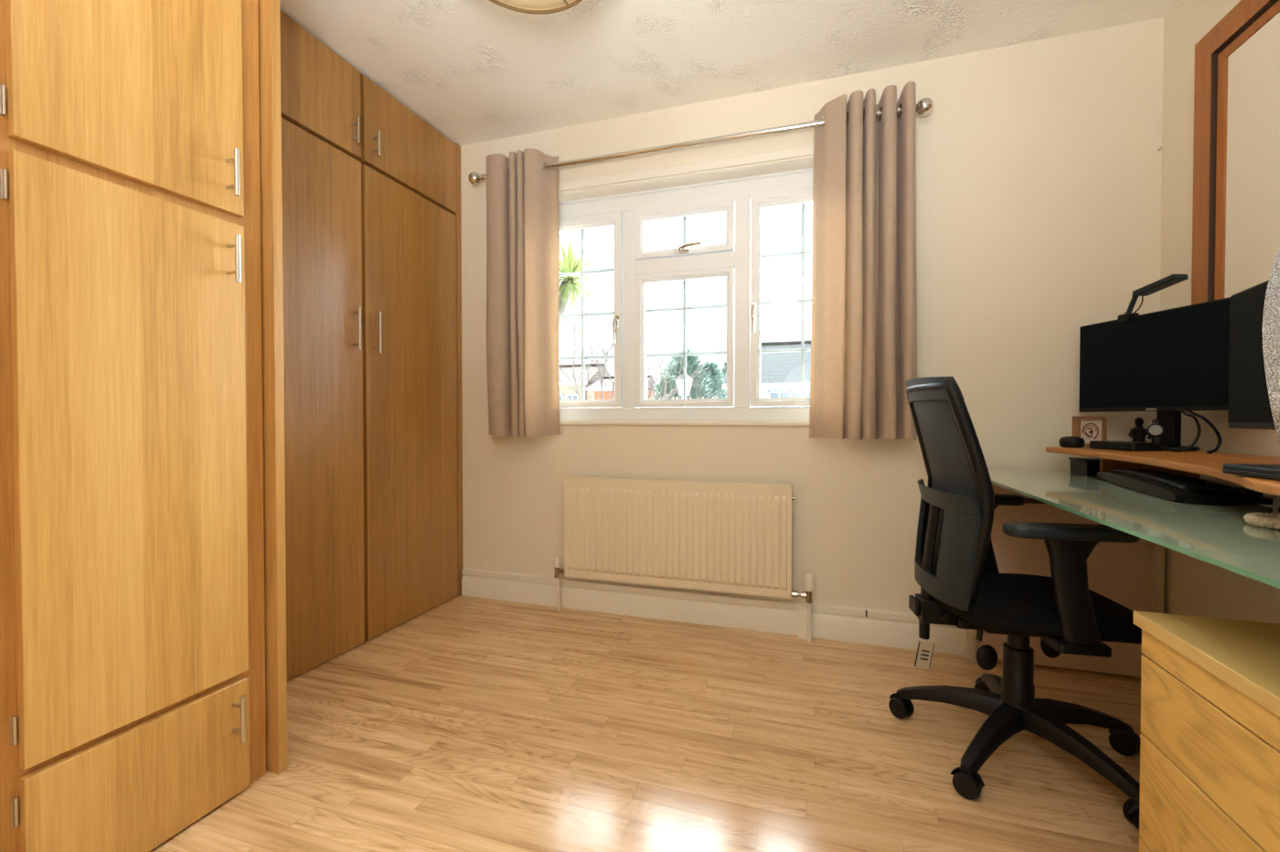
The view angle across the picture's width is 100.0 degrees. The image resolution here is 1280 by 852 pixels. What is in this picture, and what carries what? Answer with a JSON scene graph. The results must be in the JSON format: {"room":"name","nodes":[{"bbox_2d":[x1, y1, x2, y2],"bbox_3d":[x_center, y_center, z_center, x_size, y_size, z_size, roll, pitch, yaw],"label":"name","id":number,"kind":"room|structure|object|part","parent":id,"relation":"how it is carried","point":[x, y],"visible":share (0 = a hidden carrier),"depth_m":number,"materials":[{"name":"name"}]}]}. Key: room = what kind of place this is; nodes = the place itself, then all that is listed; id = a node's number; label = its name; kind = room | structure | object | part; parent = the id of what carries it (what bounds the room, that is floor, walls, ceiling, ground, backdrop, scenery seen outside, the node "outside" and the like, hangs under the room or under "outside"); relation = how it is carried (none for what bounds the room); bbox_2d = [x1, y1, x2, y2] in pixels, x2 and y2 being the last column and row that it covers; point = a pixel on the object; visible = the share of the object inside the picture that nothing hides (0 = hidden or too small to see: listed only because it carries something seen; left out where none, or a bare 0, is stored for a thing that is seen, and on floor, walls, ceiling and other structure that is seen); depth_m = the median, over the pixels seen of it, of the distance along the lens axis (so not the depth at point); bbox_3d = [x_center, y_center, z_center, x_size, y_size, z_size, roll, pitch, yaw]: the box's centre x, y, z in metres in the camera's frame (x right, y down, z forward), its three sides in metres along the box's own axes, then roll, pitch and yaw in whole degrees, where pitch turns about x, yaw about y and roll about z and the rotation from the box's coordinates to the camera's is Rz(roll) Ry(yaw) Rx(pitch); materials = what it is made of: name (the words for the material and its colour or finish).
{"room":"home office","nodes":[
{"label":"home office","id":0,"kind":"room"},
{"bbox_2d":[149,595,1142,851],"bbox_3d":[-0.408,0.999,0.735,3.820,0.120,3.820,0,1,18],"label":"floor","id":1,"kind":"structure","parent":0,"point":[467,724],"depth_m":1.51,"materials":[{"name":"laminate"}]},
{"bbox_2d":[0,0,287,851],"bbox_3d":[-1.808,-0.257,0.495,1.088,2.399,2.318,0,1,18],"label":"wardrobe","id":2,"kind":"object","parent":1,"relation":"on","point":[144,670],"visible":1,"depth_m":1.14,"materials":[{"name":"brown wood"}]},
{"bbox_3d":[-1.071,-0.976,1.154,0.020,0.902,0.410,0,1,18],"label":"locker door","id":3,"kind":"part","parent":2,"relation":"part of","materials":[{"name":"brown wood"}]},
{"bbox_3d":[-1.071,0.064,1.170,0.020,1.126,0.410,0,1,18],"label":"door","id":4,"kind":"part","parent":2,"relation":"part of","materials":[{"name":"brown wood"}]},
{"bbox_3d":[-0.992,-0.616,1.308,0.038,0.112,0.011,0,1,18],"label":"handle","id":5,"kind":"part","parent":2,"relation":"part of","materials":[{"name":"silver metal"}]},
{"bbox_3d":[-0.992,-0.408,1.311,0.038,0.114,0.011,0,1,18],"label":"handle","id":6,"kind":"part","parent":2,"relation":"part of","materials":[{"name":"silver metal"}]},
{"bbox_3d":[-0.992,0.723,1.328,0.038,0.113,0.011,0,1,18],"label":"handle","id":7,"kind":"part","parent":2,"relation":"part of","materials":[{"name":"silver metal"}]},
{"bbox_3d":[-1.466,-0.273,1.589,1.066,2.399,0.026,0,1,18],"label":"panel","id":8,"kind":"part","parent":2,"relation":"part of","materials":[{"name":"brown wood"}]},
{"bbox_2d":[279,10,463,681],"bbox_3d":[-1.442,-0.283,2.317,0.664,2.398,1.370,0,1,18],"label":"wardrobe","id":9,"kind":"object","parent":1,"relation":"on","point":[371,198],"visible":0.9,"depth_m":2.26,"materials":[{"name":"brown wood"}]},
{"bbox_3d":[-1.259,-1.286,1.946,0.020,0.355,0.596,0,1,18],"label":"locker door","id":10,"kind":"part","parent":9,"relation":"part of","materials":[{"name":"brown wood"}]},
{"bbox_3d":[-1.259,-0.088,1.964,0.020,2.006,0.596,0,1,18],"label":"door","id":11,"kind":"part","parent":9,"relation":"part of","materials":[{"name":"brown wood"}]},
{"bbox_3d":[-1.154,-1.197,2.177,0.038,0.106,0.011,0,1,18],"label":"handle","id":12,"kind":"part","parent":9,"relation":"part of","materials":[{"name":"silver metal"}]},
{"bbox_3d":[-1.154,-0.397,2.188,0.038,0.177,0.011,0,1,18],"label":"handle","id":13,"kind":"part","parent":9,"relation":"part of","materials":[{"name":"silver metal"}]},
{"bbox_3d":[-1.121,-1.199,2.280,0.038,0.106,0.011,0,1,18],"label":"handle","id":14,"kind":"part","parent":9,"relation":"part of","materials":[{"name":"silver metal"}]},
{"bbox_3d":[-1.121,-0.399,2.292,0.038,0.177,0.011,0,1,18],"label":"handle","id":15,"kind":"part","parent":9,"relation":"part of","materials":[{"name":"silver metal"}]},
{"bbox_3d":[-1.069,-1.295,2.535,0.020,0.355,0.605,0,1,18],"label":"locker door","id":16,"kind":"part","parent":9,"relation":"part of","materials":[{"name":"brown wood"}]},
{"bbox_3d":[-1.069,-0.097,2.553,0.020,2.006,0.605,0,1,18],"label":"door","id":17,"kind":"part","parent":9,"relation":"part of","materials":[{"name":"brown wood"}]},
{"bbox_2d":[888,376,1141,830],"bbox_3d":[1.088,0.395,1.533,0.640,1.062,0.637,0,1,12],"label":"office chair","id":18,"kind":"object","parent":1,"relation":"on","point":[961,582],"visible":0.98,"depth_m":1.42,"materials":[{"name":"black plastic"}]},
{"bbox_2d":[914,640,934,669],"bbox_3d":[0.828,0.666,1.563,0.056,0.083,0.006,0,1,0],"label":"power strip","id":19,"kind":"object","parent":18,"relation":"attached to","point":[925,649],"depth_m":1.56,"materials":[{"name":"white plastic"}]},
{"bbox_3d":[0.864,0.168,1.560,0.104,0.532,0.382,0,1,12],"label":"panel","id":20,"kind":"part","parent":18,"relation":"part of","materials":[{"name":"black fabric"}]},
{"bbox_3d":[0.863,0.168,1.560,0.136,0.595,0.441,0,1,12],"label":"frame","id":21,"kind":"part","parent":18,"relation":"part of","materials":[{"name":"black plastic"}]},
{"bbox_3d":[0.976,0.615,1.510,0.052,0.146,0.030,1,1,34],"label":"adjuster lever","id":22,"kind":"part","parent":18,"relation":"part of","materials":[{"name":"black plastic"}]},
{"bbox_3d":[1.107,0.496,1.514,0.524,0.087,0.500,0,1,12],"label":"seat","id":23,"kind":"part","parent":18,"relation":"part of","materials":[{"name":"black fabric"}]},
{"bbox_3d":[1.199,0.614,1.597,0.109,0.151,0.025,0,1,8],"label":"adjuster lever","id":24,"kind":"part","parent":18,"relation":"part of","materials":[{"name":"black plastic"}]},
{"bbox_2d":[964,467,1279,677],"bbox_3d":[1.309,0.553,1.270,0.669,0.757,1.625,0,1,18],"label":"desk","id":25,"kind":"object","parent":1,"relation":"on","point":[1131,575],"visible":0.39,"depth_m":1.68,"materials":[{"name":"green glass"}]},
{"bbox_3d":[1.297,0.546,2.096,0.036,0.745,0.036,0,1,18],"label":"leg","id":26,"kind":"part","parent":25,"relation":"part of","materials":[{"name":"beige wood"}]},
{"bbox_3d":[1.573,0.283,2.003,0.555,0.018,0.024,0,1,18],"label":"cross rail","id":27,"kind":"part","parent":25,"relation":"part of","materials":[{"name":"brown"}]},
{"bbox_3d":[1.579,0.542,2.022,0.553,0.733,0.020,0,1,18],"label":"panel","id":28,"kind":"part","parent":25,"relation":"part of","materials":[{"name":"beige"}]},
{"bbox_2d":[1068,457,1099,475],"bbox_3d":[1.575,0.140,1.845,0.121,0.052,0.131,0,1,18],"label":"storage box","id":29,"kind":"object","parent":25,"relation":"on","point":[1090,466],"visible":0.48,"depth_m":1.82,"materials":[{"name":"black plastic"}]},
{"bbox_3d":[1.575,0.119,1.844,0.121,0.010,0.131,0,1,18],"label":"box lid","id":30,"kind":"part","parent":29,"relation":"part of","materials":[{"name":"grey plastic"}]},
{"bbox_3d":[1.309,0.178,1.264,0.669,0.008,1.625,0,1,18],"label":"glass","id":31,"kind":"part","parent":25,"relation":"part of","materials":[{"name":"green glass"}]},
{"bbox_3d":[1.849,0.549,1.917,0.036,0.745,0.036,0,1,18],"label":"leg","id":32,"kind":"part","parent":25,"relation":"part of","materials":[{"name":"brown wood"}]},
{"bbox_2d":[1045,447,1279,496],"bbox_3d":[1.385,0.129,1.257,0.485,0.090,1.440,0,1,18],"label":"monitor stand","id":33,"kind":"object","parent":25,"relation":"on","point":[1191,464],"visible":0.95,"depth_m":1.42,"materials":[{"name":"brown wood"}]},
{"bbox_2d":[1058,436,1085,447],"bbox_3d":[1.518,0.056,1.887,0.072,0.039,0.072,0,1,18],"label":"round speaker","id":34,"kind":"object","parent":33,"relation":"on","point":[1068,442],"visible":1,"depth_m":1.86},
{"bbox_2d":[1072,416,1107,447],"bbox_3d":[1.583,0.019,1.890,0.106,0.106,0.024,0,1,-3],"label":"photo frame","id":35,"kind":"object","parent":33,"relation":"on","point":[1089,428],"visible":0.95,"depth_m":1.89,"materials":[{"name":"brown wood"}]},
{"bbox_3d":[1.583,0.019,1.894,0.087,0.087,0.015,0,1,-3],"label":"panel","id":36,"kind":"part","parent":35,"relation":"part of","materials":[{"name":"white paper"}]},
{"bbox_2d":[1089,440,1163,450],"bbox_3d":[1.569,0.064,1.737,0.102,0.024,0.160,0,1,-2],"label":"station","id":37,"kind":"object","parent":33,"relation":"on","point":[1096,444],"visible":1,"depth_m":1.69,"materials":[{"name":"black plastic"}]},
{"bbox_2d":[1146,419,1164,447],"bbox_3d":[1.598,0.023,1.664,0.040,0.088,0.055,1,1,43],"label":"watch","id":38,"kind":"object","parent":37,"relation":"on","point":[1155,430],"visible":1,"depth_m":1.65,"materials":[{"name":"grey"}]},
{"bbox_2d":[1128,416,1151,442],"bbox_3d":[1.734,0.022,1.867,0.070,0.106,0.050,0,1,18],"label":"figurine","id":39,"kind":"object","parent":33,"relation":"on","point":[1138,433],"visible":0.8,"depth_m":1.86,"materials":[{"name":"black plastic"}]},
{"bbox_3d":[1.707,0.031,1.861,0.018,0.029,0.018,0,1,-29],"label":"arm","id":40,"kind":"part","parent":39,"relation":"part of","materials":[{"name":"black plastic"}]},
{"bbox_2d":[1078,297,1230,450],"bbox_3d":[1.710,-0.143,1.715,0.160,0.440,0.540,0,1,-3],"label":"monitor","id":41,"kind":"object","parent":33,"relation":"on","point":[1160,361],"visible":0.73,"depth_m":1.70,"materials":[{"name":"black plastic"}]},
{"bbox_2d":[1117,274,1188,321],"bbox_3d":[1.641,-0.389,1.726,0.048,0.152,0.189,0,1,-3],"label":"light","id":42,"kind":"object","parent":41,"relation":"on","point":[1171,280],"visible":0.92,"depth_m":1.72,"materials":[{"name":"black plastic"}]},
{"bbox_3d":[1.639,-0.404,1.780,0.020,0.078,0.059,0,1,-3],"label":"arm","id":43,"kind":"part","parent":42,"relation":"part of","materials":[{"name":"grey plastic"}]},
{"bbox_3d":[1.639,-0.403,1.765,0.004,0.059,0.032,0,1,-3],"label":"cord","id":44,"kind":"part","parent":42,"relation":"part of","materials":[{"name":"black plastic"}]},
{"bbox_2d":[1170,405,1201,451],"bbox_3d":[1.635,0.008,1.613,0.035,0.139,0.066,0,1,-14],"label":"cable","id":45,"kind":"object","parent":41,"relation":"attached to","point":[1179,409],"visible":1,"depth_m":1.59,"materials":[{"name":"black plastic"}]},
{"bbox_2d":[1183,407,1221,453],"bbox_3d":[1.657,0.006,1.580,0.055,0.146,0.124,0,1,10],"label":"cable","id":46,"kind":"object","parent":41,"relation":"attached to","point":[1207,421],"visible":1,"depth_m":1.55,"materials":[{"name":"black plastic"}]},
{"bbox_2d":[1222,463,1279,479],"bbox_3d":[1.207,0.082,0.762,0.380,0.018,0.380,0,1,15],"label":"laptop","id":47,"kind":"object","parent":33,"relation":"on","point":[1260,471],"visible":1,"depth_m":0.93,"materials":[{"name":"black plastic"}]},
{"bbox_3d":[1.207,0.076,0.762,0.380,0.007,0.380,0,1,15],"label":"lid","id":48,"kind":"part","parent":47,"relation":"part of","materials":[{"name":"grey plastic"}]},
{"bbox_2d":[1227,279,1275,429],"bbox_3d":[1.366,-0.111,1.011,0.187,0.396,0.540,0,1,29],"label":"monitor","id":49,"kind":"object","parent":33,"relation":"on","point":[1249,407],"visible":0.66,"depth_m":1.21,"materials":[{"name":"black plastic"}]},
{"bbox_2d":[1086,474,1263,505],"bbox_3d":[1.470,0.170,1.462,0.300,0.003,0.650,0,1,18],"label":"desk mat","id":50,"kind":"object","parent":25,"relation":"on","point":[1252,492],"visible":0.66,"depth_m":1.22,"materials":[{"name":"black fabric"}]},
{"bbox_2d":[1097,469,1272,504],"bbox_3d":[1.424,0.148,1.456,0.180,0.040,0.592,0,1,27],"label":"keyboard","id":51,"kind":"object","parent":50,"relation":"on","point":[1168,485],"visible":1,"depth_m":1.28,"materials":[{"name":"black plastic"}]},
{"bbox_2d":[1243,512,1279,529],"bbox_3d":[1.142,0.169,0.942,0.111,0.018,0.111,0,1,18],"label":"coaster","id":52,"kind":"object","parent":25,"relation":"on","point":[1272,520],"visible":1,"depth_m":0.95,"materials":[{"name":"beige"}]},
{"bbox_2d":[1132,610,1279,851],"bbox_3d":[1.076,0.640,0.699,0.515,0.600,0.427,0,1,18],"label":"drawer pedestal","id":53,"kind":"object","parent":1,"relation":"on","point":[1210,740],"visible":1,"depth_m":0.82,"materials":[{"name":"brown wood"}]},
{"bbox_3d":[0.845,0.835,0.774,0.018,0.184,0.400,0,1,18],"label":"drawer","id":54,"kind":"part","parent":53,"relation":"part of","materials":[{"name":"brown wood"}]},
{"bbox_3d":[0.845,0.647,0.772,0.018,0.184,0.400,0,1,18],"label":"drawer","id":55,"kind":"part","parent":53,"relation":"part of","materials":[{"name":"brown wood"}]},
{"bbox_3d":[0.845,0.387,0.768,0.018,0.044,0.400,0,1,18],"label":"rail","id":56,"kind":"part","parent":53,"relation":"part of","materials":[{"name":"brown wood"}]},
{"bbox_2d":[1261,246,1279,445],"bbox_3d":[0.776,0.367,0.185,0.611,1.160,0.603,0,1,18],"label":"table lamp","id":57,"kind":"object","parent":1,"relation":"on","point":[1271,317],"visible":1,"depth_m":0.47,"materials":[{"name":"silver metal"}]},
{"bbox_2d":[279,0,1178,146],"bbox_3d":[-0.373,-1.537,0.807,3.820,0.150,4.050,0,1,18],"label":"ceiling","id":58,"kind":"structure","parent":0,"point":[475,71],"depth_m":2.07,"materials":[{"name":"white paint"}]},
{"bbox_2d":[489,0,582,14],"bbox_3d":[-0.299,-1.345,1.396,0.393,0.250,0.393,0,1,18],"label":"pendant lamp","id":59,"kind":"object","parent":58,"relation":"hanging from","point":[527,6],"visible":1,"depth_m":1.57,"materials":[{"name":"white glass"}]},
{"bbox_3d":[-0.299,-1.319,1.396,0.390,0.193,0.390,0,1,18],"label":"lamp shade","id":60,"kind":"part","parent":59,"relation":"part of","materials":[{"name":"beige fabric"}]},
{"bbox_2d":[499,0,574,9],"bbox_3d":[-0.299,-1.233,1.397,0.382,0.004,0.382,0,1,18],"label":"diffuser","id":61,"kind":"object","parent":59,"relation":"attached to","point":[506,4],"depth_m":1.57,"materials":[{"name":"beige glass"}]},
{"bbox_2d":[460,17,1163,613],"bbox_3d":[0.214,-0.229,2.644,3.820,2.520,0.270,0,1,18],"label":"wall","id":62,"kind":"structure","parent":0,"point":[1039,163],"depth_m":2.17,"materials":[{"name":"beige paint"}]},
{"bbox_2d":[554,476,814,641],"bbox_3d":[0.164,0.583,2.482,1.222,0.661,0.092,0,1,18],"label":"radiator","id":63,"kind":"object","parent":62,"relation":"attached to","point":[723,537],"visible":1,"depth_m":2.42,"materials":[{"name":"beige metal"}]},
{"bbox_2d":[564,476,791,487],"bbox_3d":[0.146,0.256,2.470,1.064,0.006,0.050,0,1,18],"label":"grille","id":64,"kind":"object","parent":63,"relation":"attached to","point":[570,479],"depth_m":2.46,"materials":[{"name":"beige metal"}]},
{"bbox_3d":[0.137,0.496,2.446,1.064,0.479,0.010,0,1,18],"label":"panel","id":65,"kind":"part","parent":63,"relation":"part of","materials":[{"name":"beige metal"}]},
{"bbox_3d":[0.146,0.497,2.472,1.064,0.485,0.050,0,1,18],"label":"casing","id":66,"kind":"part","parent":63,"relation":"part of","materials":[{"name":"beige metal"}]},
{"bbox_2d":[558,170,813,426],"bbox_3d":[0.214,-0.576,2.574,1.700,1.145,0.174,0,1,18],"label":"window","id":67,"kind":"structure","parent":62,"relation":"in","point":[738,261],"depth_m":2.57,"materials":[{"name":"white plastic"}]},
{"bbox_3d":[-0.300,-0.584,2.785,0.453,0.977,0.065,0,1,18],"label":"sash","id":68,"kind":"part","parent":67,"relation":"part of","materials":[{"name":"white plastic"}]},
{"bbox_3d":[-0.120,-0.479,2.670,0.022,0.140,0.049,0,1,18],"label":"handle","id":69,"kind":"part","parent":67,"relation":"part of","materials":[{"name":"silver metal"}]},
{"bbox_3d":[0.214,-0.014,2.582,1.700,0.021,0.174,0,1,18],"label":"sill","id":70,"kind":"part","parent":67,"relation":"part of","materials":[{"name":"white"}]},
{"bbox_3d":[0.216,-0.420,2.620,0.484,0.654,0.065,0,1,18],"label":"sash","id":71,"kind":"part","parent":67,"relation":"part of","materials":[{"name":"white plastic"}]},
{"bbox_3d":[0.216,-0.949,2.613,0.484,0.242,0.065,0,1,18],"label":"sash","id":72,"kind":"part","parent":67,"relation":"part of","materials":[{"name":"white plastic"}]},
{"bbox_3d":[0.228,-0.848,2.554,0.140,0.038,0.046,0,1,18],"label":"handle","id":73,"kind":"part","parent":67,"relation":"part of","materials":[{"name":"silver metal"}]},
{"bbox_3d":[0.523,-0.496,2.463,0.022,0.140,0.049,0,1,18],"label":"handle","id":74,"kind":"part","parent":67,"relation":"part of","materials":[{"name":"silver metal"}]},
{"bbox_3d":[0.744,-0.579,2.447,0.466,0.977,0.065,0,1,18],"label":"sash","id":75,"kind":"part","parent":67,"relation":"part of","materials":[{"name":"white plastic"}]},
{"bbox_2d":[558,145,813,202],"bbox_3d":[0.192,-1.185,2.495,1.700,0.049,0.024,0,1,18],"label":"trim","id":76,"kind":"structure","parent":62,"relation":"attached to","point":[805,153],"depth_m":2.47,"materials":[{"name":"white"}]},
{"bbox_2d":[558,167,813,205],"bbox_3d":[0.231,-1.156,2.617,1.700,0.015,0.065,0,1,18],"label":"trim","id":77,"kind":"structure","parent":62,"relation":"attached to","point":[806,169],"depth_m":2.58,"materials":[{"name":"white paint"}]},
{"bbox_2d":[468,97,933,185],"bbox_3d":[0.145,-1.257,2.451,2.127,0.071,0.110,0,1,18],"label":"pole","id":78,"kind":"object","parent":62,"relation":"attached to","point":[924,106],"visible":0.66,"depth_m":2.38,"materials":[{"name":"silver metal"}]},
{"bbox_2d":[486,148,560,436],"bbox_3d":[-0.599,-0.640,2.664,0.402,1.379,0.137,0,1,18],"label":"curtain","id":79,"kind":"object","parent":78,"relation":"hanging from","point":[523,218],"visible":0.99,"depth_m":2.63,"materials":[{"name":"beige fabric"}]},
{"bbox_2d":[809,81,917,440],"bbox_3d":[0.904,-0.633,2.176,0.412,1.379,0.132,0,1,18],"label":"curtain","id":80,"kind":"object","parent":78,"relation":"hanging from","point":[864,336],"visible":0.99,"depth_m":2.15,"materials":[{"name":"beige fabric"}]},
{"bbox_2d":[461,568,966,655],"bbox_3d":[0.471,0.844,2.423,2.985,0.141,0.024,0,1,18],"label":"baseboard","id":81,"kind":"structure","parent":62,"relation":"attached to","point":[883,628],"depth_m":2.45,"materials":[{"name":"white paint"}]},
{"bbox_2d":[1160,0,1279,623],"bbox_3d":[1.368,-0.252,0.132,0.120,2.400,3.800,0,1,18],"label":"wall","id":82,"kind":"structure","parent":0,"point":[1193,586],"depth_m":1.81,"materials":[{"name":"beige paint"}]},
{"bbox_2d":[1191,0,1279,304],"bbox_3d":[1.673,-0.662,1.307,0.025,1.145,0.935,0,1,18],"label":"mirror","id":83,"kind":"object","parent":82,"relation":"attached to","point":[1236,203],"visible":0.6,"depth_m":1.59,"materials":[{"name":"brown wood"}]},
{"bbox_3d":[1.682,-0.662,1.304,0.006,0.945,0.735,0,1,18],"label":"glass","id":84,"kind":"part","parent":83,"relation":"part of","materials":[{"name":"white mirror"}]},
{"label":"outside","id":85,"kind":"structure","parent":0,"visible":0},
{"bbox_3d":[14.280,3.345,44.255,120.000,0.300,87.100,0,1,18],"label":"ground","id":86,"kind":"structure","parent":85,"visible":0},
{"bbox_2d":[558,238,600,328],"bbox_3d":[-1.588,0.198,9.643,2.099,7.021,1.494,0,1,18],"label":"palm","id":87,"kind":"object","parent":86,"relation":"on","point":[570,282],"visible":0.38,"depth_m":9.38,"materials":[{"name":"green plant"}]},
{"bbox_2d":[558,362,610,400],"bbox_3d":[-5.081,-0.455,36.802,5.600,7.520,5.780,0,1,18],"label":"house","id":88,"kind":"structure","parent":86,"relation":"on","point":[566,391],"depth_m":34.45,"materials":[{"name":"beige paint"}]},
{"bbox_3d":[-4.269,-1.452,33.934,0.760,0.960,0.030,0,1,18],"label":"pane","id":89,"kind":"part","parent":88,"relation":"part of","materials":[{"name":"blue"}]},
{"bbox_2d":[586,374,656,408],"bbox_3d":[-0.879,0.089,33.876,3.400,6.520,4.780,0,1,18],"label":"house","id":90,"kind":"structure","parent":86,"relation":"on","point":[595,387],"depth_m":32.36,"materials":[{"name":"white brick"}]},
{"bbox_2d":[558,304,723,408],"bbox_3d":[-0.697,0.419,13.874,4.858,6.472,4.481,1,1,35],"label":"bare tree","id":91,"kind":"object","parent":86,"relation":"on","point":[606,352],"visible":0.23,"depth_m":13.89,"materials":[{"name":"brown plant"}]},
{"bbox_2d":[559,396,735,408],"bbox_3d":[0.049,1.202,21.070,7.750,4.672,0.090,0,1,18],"label":"fence","id":92,"kind":"object","parent":86,"relation":"on","point":[677,398],"visible":0.14,"depth_m":20.62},
{"bbox_2d":[650,374,681,399],"bbox_3d":[1.317,0.485,25.874,2.461,5.964,2.477,0,1,18],"label":"conifer tree","id":93,"kind":"object","parent":86,"relation":"on","point":[669,384],"visible":0.14,"depth_m":25.45,"materials":[{"name":"green plant"}]},
{"bbox_2d":[613,356,726,407],"bbox_3d":[0.449,0.635,17.714,4.436,5.911,3.964,1,1,44],"label":"bare tree","id":94,"kind":"object","parent":86,"relation":"on","point":[680,363],"visible":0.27,"depth_m":17.46,"materials":[{"name":"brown plant"}]},
{"bbox_2d":[673,374,693,407],"bbox_3d":[0.753,1.396,9.236,0.290,4.635,0.290,0,1,18],"label":"street lantern","id":95,"kind":"object","parent":86,"relation":"on","point":[678,380],"visible":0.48,"depth_m":9.13,"materials":[{"name":"white paint"}]},
{"bbox_3d":[0.753,-0.656,9.206,0.240,0.260,0.240,0,1,18],"label":"lantern glass","id":96,"kind":"part","parent":95,"relation":"part of","materials":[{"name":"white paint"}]},
{"bbox_2d":[651,349,720,399],"bbox_3d":[2.524,-0.427,29.674,5.086,7.676,5.197,0,1,18],"label":"conifer tree","id":97,"kind":"object","parent":86,"relation":"on","point":[691,360],"visible":0.25,"depth_m":28.81,"materials":[{"name":"green plant"}]},
{"bbox_2d":[700,361,726,399],"bbox_3d":[4.414,-0.388,34.306,4.047,7.460,4.102,0,1,18],"label":"conifer tree","id":98,"kind":"object","parent":86,"relation":"on","point":[714,373],"visible":0.22,"depth_m":33.60,"materials":[{"name":"green plant"}]},
{"bbox_2d":[718,359,726,396],"bbox_3d":[6.666,-0.793,38.869,4.714,8.135,4.754,0,1,18],"label":"conifer tree","id":99,"kind":"object","parent":86,"relation":"on","point":[724,369],"visible":0.02,"depth_m":38.40,"materials":[{"name":"green plant"}]},
{"bbox_2d":[722,340,810,407],"bbox_3d":[8.671,-0.435,26.998,7.800,7.770,7.980,0,1,18],"label":"house","id":100,"kind":"structure","parent":86,"relation":"on","point":[780,371],"depth_m":24.70,"materials":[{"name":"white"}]},
{"bbox_3d":[6.243,-0.906,24.029,0.810,1.160,0.030,0,1,18],"label":"pane","id":101,"kind":"part","parent":100,"relation":"part of","materials":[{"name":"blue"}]},
{"bbox_3d":[7.100,-0.902,23.753,0.810,1.160,0.030,0,1,18],"label":"pane","id":102,"kind":"part","parent":100,"relation":"part of","materials":[{"name":"white"}]}
]}

